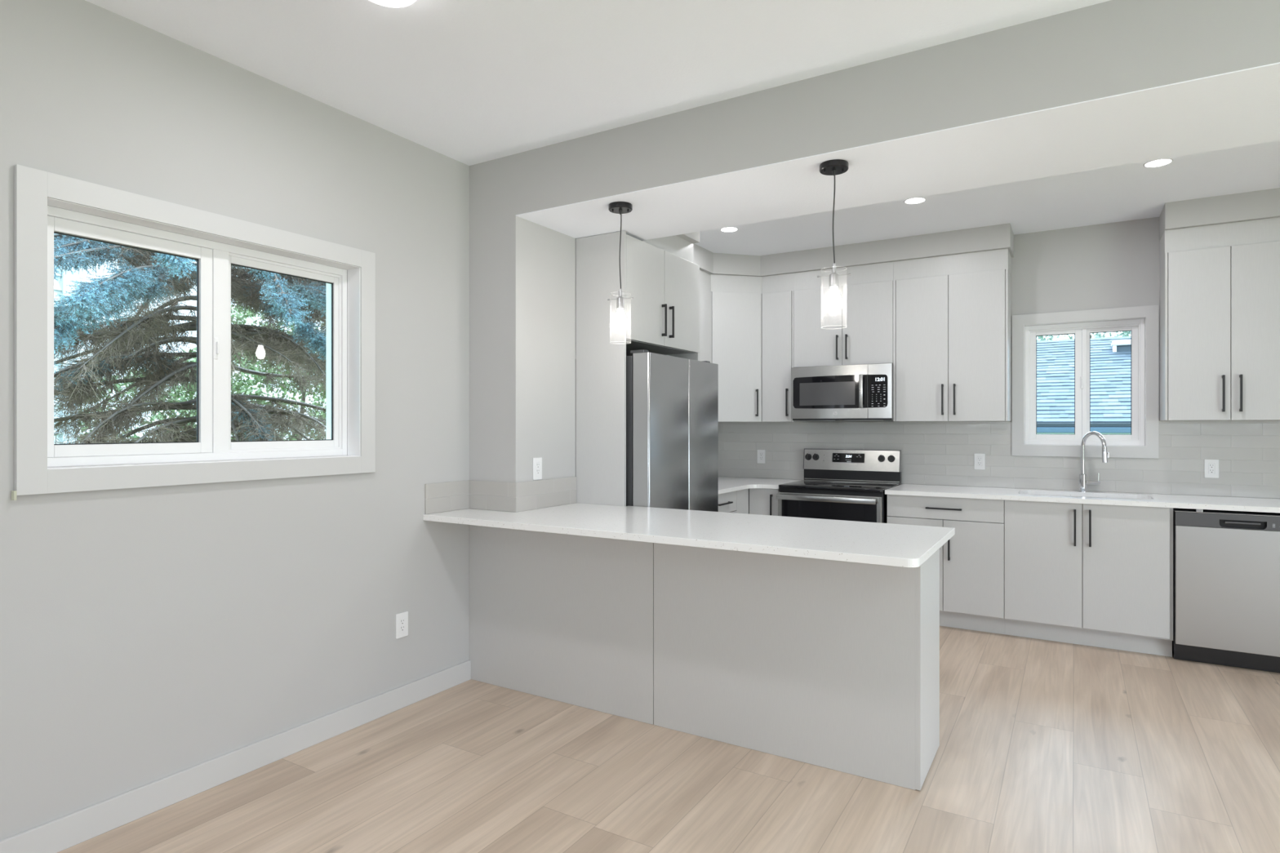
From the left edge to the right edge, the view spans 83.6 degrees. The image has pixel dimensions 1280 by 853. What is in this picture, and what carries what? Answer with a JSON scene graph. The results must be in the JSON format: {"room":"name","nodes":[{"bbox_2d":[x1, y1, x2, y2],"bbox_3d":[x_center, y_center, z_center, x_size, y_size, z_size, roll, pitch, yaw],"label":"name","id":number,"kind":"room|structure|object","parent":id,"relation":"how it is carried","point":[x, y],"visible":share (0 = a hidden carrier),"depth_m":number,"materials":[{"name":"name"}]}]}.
{"room":"kitchen","nodes":[
{"label":"kitchen","id":0,"kind":"room"},
{"bbox_2d":[0,0,469,840],"bbox_3d":[-1.849,-0.048,2.482,0.195,3.000,9.530,0,0,31],"label":"wall","id":1,"kind":"structure","parent":0,"point":[149,634],"depth_m":2.69,"materials":[{"name":"grey paint"}]},
{"bbox_2d":[13,164,375,495],"bbox_3d":[-1.656,-0.294,2.796,0.230,1.008,1.307,0,0,31],"label":"window","id":2,"kind":"structure","parent":1,"relation":"in","point":[41,466],"depth_m":2.69,"materials":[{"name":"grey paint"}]},
{"bbox_2d":[11,490,17,500],"bbox_3d":[-1.906,0.210,2.179,0.020,0.028,0.006,0,0,31],"label":"scrap","id":3,"kind":"object","parent":2,"relation":"attached to","point":[14,493],"visible":1,"depth_m":2.17,"materials":[{"name":"beige"}]},
{"bbox_2d":[0,659,471,852],"bbox_3d":[-2.517,1.300,1.177,0.014,0.103,6.205,0,0,31],"label":"baseboard","id":4,"kind":"structure","parent":1,"relation":"attached to","point":[60,834],"depth_m":2.69,"materials":[{"name":"grey paint"}]},
{"bbox_2d":[395,611,408,639],"bbox_3d":[-1.146,0.956,3.447,0.007,0.117,0.072,0,0,31],"label":"wall outlet","id":5,"kind":"object","parent":1,"relation":"attached to","point":[402,619],"visible":1,"depth_m":3.44,"materials":[{"name":"white plastic"}]},
{"bbox_2d":[400,617,404,632],"bbox_3d":[-1.144,0.956,3.446,0.002,0.067,0.033,0,0,31],"label":"receptacle","id":6,"kind":"object","parent":5,"relation":"attached to","point":[402,620],"depth_m":3.45,"materials":[{"name":"grey"}]},
{"bbox_2d":[425,480,469,514],"bbox_3d":[-0.993,0.362,3.698,0.008,0.150,0.298,0,0,31],"label":"backsplash","id":7,"kind":"structure","parent":1,"relation":"attached to","point":[440,497],"depth_m":3.69,"materials":[{"name":"tile"}]},
{"bbox_2d":[469,214,575,482],"bbox_3d":[-0.643,-0.323,3.969,0.326,1.520,0.513,0,0,31],"label":"wall pier","id":8,"kind":"object","parent":1,"relation":"attached to","point":[522,271],"visible":0.86,"depth_m":3.78,"materials":[{"name":"grey paint"}]},
{"bbox_2d":[469,480,516,511],"bbox_3d":[-0.774,0.362,3.744,0.334,0.150,0.008,0,0,31],"label":"backsplash","id":9,"kind":"structure","parent":8,"relation":"attached to","point":[483,495],"depth_m":3.73,"materials":[{"name":"tile"}]},
{"bbox_2d":[533,457,542,479],"bbox_3d":[-0.545,0.224,3.809,0.007,0.117,0.072,0,0,31],"label":"wall outlet","id":10,"kind":"object","parent":8,"relation":"attached to","point":[537,462],"visible":1,"depth_m":3.80,"materials":[{"name":"white plastic"}]},
{"bbox_2d":[535,462,539,475],"bbox_3d":[-0.543,0.224,3.808,0.002,0.067,0.033,0,0,31],"label":"receptacle","id":11,"kind":"object","parent":10,"relation":"attached to","point":[537,464],"depth_m":3.80,"materials":[{"name":"grey"}]},
{"bbox_2d":[516,476,576,511],"bbox_3d":[-0.500,0.362,3.883,0.008,0.150,0.513,0,0,31],"label":"backsplash","id":12,"kind":"structure","parent":8,"relation":"attached to","point":[539,494],"depth_m":3.86,"materials":[{"name":"tile"}]},
{"bbox_2d":[698,269,711,363],"bbox_3d":[0.214,-0.620,5.341,0.364,1.164,0.866,0,0,31],"label":"upper cabinet","id":13,"kind":"object","parent":1,"relation":"attached to","point":[705,293],"visible":0.05,"depth_m":5.54,"materials":[{"name":"wood"}]},
{"bbox_2d":[84,0,1111,165],"bbox_3d":[0.072,-1.472,-0.392,6.070,0.152,6.205,0,0,31],"label":"ceiling","id":14,"kind":"structure","parent":0,"point":[469,82],"depth_m":2.65,"materials":[{"name":"white"}]},
{"bbox_2d":[369,0,416,7],"bbox_3d":[-0.783,-1.371,2.217,0.191,0.049,0.191,0,0,31],"label":"ceiling light","id":15,"kind":"object","parent":14,"relation":"attached to","point":[390,3],"visible":1,"depth_m":2.27,"materials":[{"name":"white plastic"}]},
{"bbox_2d":[57,626,1279,852],"bbox_3d":[0.830,1.352,0.859,6.170,0.001,9.230,0,0,31],"label":"floor","id":16,"kind":"structure","parent":0,"point":[1046,746],"depth_m":2.71,"materials":[{"name":"brown wood"}]},
{"bbox_2d":[575,231,699,506],"bbox_3d":[-0.112,0.075,4.491,0.687,2.554,0.924,0,0,31],"label":"tall cabinet","id":17,"kind":"object","parent":16,"relation":"on","point":[661,276],"visible":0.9,"depth_m":4.06,"materials":[{"name":"wood"}]},
{"bbox_2d":[626,349,718,511],"bbox_3d":[-0.045,0.464,4.476,0.764,1.774,0.891,0,0,31],"label":"refrigerator","id":18,"kind":"object","parent":16,"relation":"on","point":[672,402],"visible":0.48,"depth_m":4.10,"materials":[{"name":"grey metal"}]},
{"bbox_2d":[469,524,939,790],"bbox_3d":[0.189,0.910,3.453,2.284,0.883,0.491,0,0,31],"label":"base cabinet","id":19,"kind":"object","parent":16,"relation":"on","point":[833,664],"visible":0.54,"depth_m":3.06,"materials":[{"name":"wood"}]},
{"bbox_2d":[422,502,955,567],"bbox_3d":[0.141,0.453,3.329,2.330,0.030,0.864,0,0,31],"label":"countertop","id":20,"kind":"structure","parent":19,"relation":"on","point":[902,545],"depth_m":3.02,"materials":[{"name":"white stone"}]},
{"bbox_2d":[718,488,748,514],"bbox_3d":[0.347,0.910,5.267,0.668,0.882,0.876,0,0,31],"label":"base cabinet","id":21,"kind":"object","parent":16,"relation":"on","point":[737,501],"visible":0.17,"depth_m":5.27,"materials":[{"name":"wood"}]},
{"bbox_2d":[718,476,800,493],"bbox_3d":[0.596,0.453,5.471,0.886,0.030,1.482,0,0,31],"label":"countertop","id":22,"kind":"structure","parent":21,"relation":"on","point":[726,484],"depth_m":5.49,"materials":[{"name":"white stone"}]},
{"bbox_2d":[749,488,779,515],"bbox_3d":[1.087,0.910,5.667,0.247,0.882,0.634,0,0,31],"label":"base cabinet","id":23,"kind":"object","parent":16,"relation":"on","point":[762,501],"visible":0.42,"depth_m":5.42,"materials":[{"name":"wood"}]},
{"bbox_2d":[775,448,901,523],"bbox_3d":[1.493,0.764,5.357,0.752,1.174,0.699,0,0,31],"label":"range","id":24,"kind":"object","parent":16,"relation":"on","point":[837,484],"visible":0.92,"depth_m":5.28,"materials":[{"name":"silver metal"}]},
{"bbox_2d":[778,480,900,493],"bbox_3d":[1.497,0.444,5.364,0.752,0.023,0.603,0,0,31],"label":"cooktop","id":25,"kind":"object","parent":24,"relation":"in","point":[802,486],"depth_m":5.27,"materials":[{"name":"grey"}]},
{"bbox_2d":[886,494,1004,634],"bbox_3d":[2.165,0.910,5.014,0.730,0.882,0.634,0,0,31],"label":"base cabinet","id":26,"kind":"object","parent":16,"relation":"on","point":[972,561],"visible":0.62,"depth_m":4.70,"materials":[{"name":"wood"}]},
{"bbox_2d":[1004,500,1173,657],"bbox_3d":[2.852,0.910,4.598,0.873,0.882,0.634,0,0,31],"label":"base cabinet","id":27,"kind":"object","parent":16,"relation":"on","point":[1099,575],"visible":0.99,"depth_m":4.34,"materials":[{"name":"wood"}]},
{"bbox_2d":[884,484,1279,512],"bbox_3d":[2.805,0.453,4.631,2.228,0.030,0.629,0,0,31],"label":"countertop","id":28,"kind":"structure","parent":27,"relation":"on","point":[1144,500],"depth_m":4.52,"materials":[{"name":"white stone"}]},
{"bbox_2d":[1078,431,1108,492],"bbox_3d":[3.020,0.234,4.734,0.105,0.406,0.224,0,0,-15],"label":"kitchen faucet","id":29,"kind":"object","parent":28,"relation":"on","point":[1082,476],"visible":1,"depth_m":4.78,"materials":[{"name":"silver metal"}]},
{"bbox_2d":[1172,507,1279,672],"bbox_3d":[3.479,0.908,4.210,0.592,0.879,0.593,0,0,31],"label":"dishwasher","id":30,"kind":"object","parent":16,"relation":"on","point":[1226,563],"visible":0.99,"depth_m":4.00,"materials":[{"name":"silver metal"}]},
{"bbox_2d":[469,0,1279,239],"bbox_3d":[1.876,-1.315,2.584,6.070,0.465,0.755,0,0,31],"label":"wall header","id":31,"kind":"structure","parent":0,"point":[1113,47],"depth_m":2.67,"materials":[{"name":"grey paint"}]},
{"bbox_2d":[515,62,1279,240],"bbox_3d":[2.015,-1.081,2.500,5.744,0.005,0.754,0,0,31],"label":"ceiling","id":32,"kind":"structure","parent":0,"point":[1239,108],"depth_m":2.86,"materials":[{"name":"white"}]},
{"bbox_2d":[607,201,633,328],"bbox_3d":[-0.095,-0.743,3.490,0.116,0.672,0.116,0,0,-14],"label":"pendant light","id":33,"kind":"object","parent":32,"relation":"hanging from","point":[617,207],"visible":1,"depth_m":3.47,"materials":[{"name":"grey"}]},
{"bbox_2d":[616,288,624,309],"bbox_3d":[-0.095,-0.623,3.490,0.038,0.097,0.038,0,0,31],"label":"socket","id":34,"kind":"object","parent":33,"relation":"attached to","point":[620,300],"depth_m":3.48,"materials":[{"name":"silver metal"}]},
{"bbox_2d":[817,159,850,311],"bbox_3d":[0.798,-0.743,2.948,0.116,0.672,0.116,0,0,-14],"label":"pendant light","id":35,"kind":"object","parent":32,"relation":"hanging from","point":[835,166],"visible":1,"depth_m":2.93,"materials":[{"name":"white"}]},
{"bbox_2d":[829,263,838,288],"bbox_3d":[0.798,-0.623,2.948,0.038,0.097,0.038,0,0,31],"label":"socket","id":36,"kind":"object","parent":35,"relation":"attached to","point":[833,277],"depth_m":2.93,"materials":[{"name":"silver metal"}]},
{"bbox_2d":[748,217,1159,514],"bbox_3d":[3.247,-0.048,4.846,6.070,3.000,0.195,0,0,31],"label":"wall","id":37,"kind":"structure","parent":0,"point":[1116,264],"depth_m":4.86,"materials":[{"name":"grey paint"}]},
{"bbox_2d":[711,274,762,422],"bbox_3d":[0.712,-0.620,5.906,0.629,1.164,0.614,0,0,31],"label":"upper cabinet","id":38,"kind":"object","parent":37,"relation":"attached to","point":[736,300],"visible":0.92,"depth_m":5.69,"materials":[{"name":"wood"}]},
{"bbox_2d":[757,449,765,463],"bbox_3d":[1.027,0.254,6.063,0.072,0.117,0.007,0,0,31],"label":"wall outlet","id":39,"kind":"object","parent":37,"relation":"attached to","point":[761,453],"visible":1,"depth_m":6.06,"materials":[{"name":"white plastic"}]},
{"bbox_2d":[759,452,763,460],"bbox_3d":[1.026,0.254,6.061,0.033,0.067,0.002,0,0,31],"label":"receptacle","id":40,"kind":"object","parent":39,"relation":"attached to","point":[761,454],"depth_m":6.06,"materials":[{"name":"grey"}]},
{"bbox_2d":[761,272,806,422],"bbox_3d":[1.162,-0.620,5.786,0.264,1.164,0.354,0,0,31],"label":"upper cabinet","id":41,"kind":"object","parent":37,"relation":"attached to","point":[777,295],"visible":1,"depth_m":5.66,"materials":[{"name":"wood"}]},
{"bbox_2d":[793,261,893,367],"bbox_3d":[1.595,-0.831,5.523,0.748,0.743,0.354,0,0,31],"label":"upper cabinet","id":42,"kind":"object","parent":37,"relation":"attached to","point":[860,331],"visible":0.97,"depth_m":5.38,"materials":[{"name":"wood"}]},
{"bbox_2d":[791,363,893,421],"bbox_3d":[1.575,-0.249,5.481,0.750,0.410,0.432,0,0,31],"label":"microwave","id":43,"kind":"object","parent":42,"relation":"attached to","point":[847,392],"visible":1,"depth_m":5.31,"materials":[{"name":"silver metal"}]},
{"bbox_2d":[893,248,1011,421],"bbox_3d":[2.233,-0.620,5.136,0.744,1.164,0.354,0,0,31],"label":"upper cabinet","id":44,"kind":"object","parent":37,"relation":"attached to","point":[952,313],"visible":1,"depth_m":5.00,"materials":[{"name":"wood"}]},
{"bbox_2d":[973,453,985,469],"bbox_3d":[2.464,0.254,5.192,0.072,0.117,0.007,0,0,31],"label":"wall outlet","id":45,"kind":"object","parent":37,"relation":"attached to","point":[979,458],"visible":1,"depth_m":5.19,"materials":[{"name":"white plastic"}]},
{"bbox_2d":[977,457,982,466],"bbox_3d":[2.463,0.254,5.191,0.033,0.067,0.002,0,0,31],"label":"receptacle","id":46,"kind":"object","parent":45,"relation":"attached to","point":[979,459],"depth_m":5.19,"materials":[{"name":"grey"}]},
{"bbox_2d":[718,420,1279,498],"bbox_3d":[2.260,0.200,5.326,3.875,0.475,0.008,0,0,31],"label":"backsplash","id":47,"kind":"structure","parent":37,"relation":"attached to","point":[1247,452],"depth_m":5.11,"materials":[{"name":"tile"}]},
{"bbox_2d":[1012,305,1159,458],"bbox_3d":[3.058,-0.290,4.955,0.847,0.995,0.224,0,0,31],"label":"window","id":48,"kind":"structure","parent":37,"relation":"in","point":[1142,322],"depth_m":4.92,"materials":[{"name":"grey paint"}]},
{"bbox_2d":[1204,459,1218,478],"bbox_3d":[3.598,0.265,4.505,0.072,0.117,0.007,0,0,31],"label":"wall outlet","id":49,"kind":"object","parent":37,"relation":"attached to","point":[1211,466],"visible":1,"depth_m":4.50,"materials":[{"name":"white plastic"}]},
{"bbox_2d":[1208,463,1214,474],"bbox_3d":[3.597,0.265,4.503,0.033,0.067,0.002,0,0,31],"label":"receptacle","id":50,"kind":"object","parent":49,"relation":"attached to","point":[1211,466],"depth_m":4.50,"materials":[{"name":"grey"}]},
{"bbox_2d":[1160,217,1279,420],"bbox_3d":[3.549,-0.620,4.339,0.620,1.164,0.354,0,0,31],"label":"upper cabinet","id":51,"kind":"object","parent":37,"relation":"attached to","point":[1220,284],"visible":1,"depth_m":4.24,"materials":[{"name":"wood"}]},
{"bbox_2d":[675,187,1279,276],"bbox_3d":[1.916,-1.286,4.271,4.390,0.165,2.170,0,0,31],"label":"soffit","id":52,"kind":"structure","parent":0,"point":[997,237],"depth_m":5.03,"materials":[{"name":"grey paint"}]},
{"bbox_2d":[693,140,1279,255],"bbox_3d":[2.634,-1.456,3.835,6.070,0.185,2.170,0,0,31],"label":"ceiling","id":53,"kind":"structure","parent":0,"point":[1133,191],"depth_m":4.43,"materials":[{"name":"white"}]},
{"bbox_2d":[720,226,737,231],"bbox_3d":[0.616,-1.359,4.943,0.125,0.006,0.125,0,0,31],"label":"recessed light","id":54,"kind":"object","parent":53,"relation":"in","point":[727,228],"visible":0.95,"depth_m":4.93,"materials":[{"name":"white plastic"}]},
{"bbox_2d":[904,196,926,204],"bbox_3d":[1.657,-1.359,4.313,0.125,0.006,0.125,0,0,31],"label":"recessed light","id":55,"kind":"object","parent":53,"relation":"in","point":[915,200],"visible":0.94,"depth_m":4.30,"materials":[{"name":"white"}]},
{"bbox_2d":[1143,158,1173,167],"bbox_3d":[2.675,-1.359,3.696,0.125,0.006,0.125,0,0,31],"label":"recessed light","id":56,"kind":"object","parent":53,"relation":"in","point":[1158,162],"visible":0.94,"depth_m":3.68,"materials":[{"name":"white"}]},
{"label":"outside","id":57,"kind":"structure","parent":0,"visible":0},
{"bbox_3d":[5.183,1.937,8.552,80.000,0.070,80.000,0,0,31],"label":"floor","id":58,"kind":"structure","parent":57,"visible":0},
{"bbox_2d":[53,233,77,444],"bbox_3d":[-10.978,-1.598,5.425,7.000,7.000,9.800,0,0,31],"label":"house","id":59,"kind":"structure","parent":58,"relation":"on","point":[61,286],"depth_m":7.59,"materials":[{"name":"white"}]},
{"bbox_2d":[53,233,325,444],"bbox_3d":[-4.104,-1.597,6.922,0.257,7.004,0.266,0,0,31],"label":"spruce tree","id":60,"kind":"object","parent":58,"relation":"on","point":[298,300],"visible":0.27,"depth_m":5.93,"materials":[{"name":"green plant"}]},
{"bbox_2d":[77,302,325,440],"bbox_3d":[-6.528,-0.460,13.553,3.262,4.734,7.594,0,0,34],"label":"leafy tree","id":61,"kind":"object","parent":58,"relation":"on","point":[249,382],"visible":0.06,"depth_m":12.21,"materials":[{"name":"green plant"}]},
{"bbox_2d":[1036,336,1130,434],"bbox_3d":[8.523,0.209,11.363,14.800,3.387,7.330,0,0,31],"label":"neighboring house","id":62,"kind":"structure","parent":58,"relation":"on","point":[1110,357],"depth_m":10.09,"materials":[{"name":"blue"}]},
{"bbox_2d":[1111,339,1130,351],"bbox_3d":[7.717,-1.240,11.230,0.540,0.200,0.480,0,0,31],"label":"window","id":63,"kind":"structure","parent":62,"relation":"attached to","point":[1116,345],"depth_m":11.14,"materials":[{"name":"white"}]},
{"bbox_2d":[1036,331,1130,341],"bbox_3d":[10.605,-0.744,16.503,9.519,5.302,3.422,0,0,31],"label":"leafy tree","id":64,"kind":"object","parent":58,"relation":"on","point":[1124,333],"visible":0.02,"depth_m":15.84,"materials":[{"name":"green plant"}]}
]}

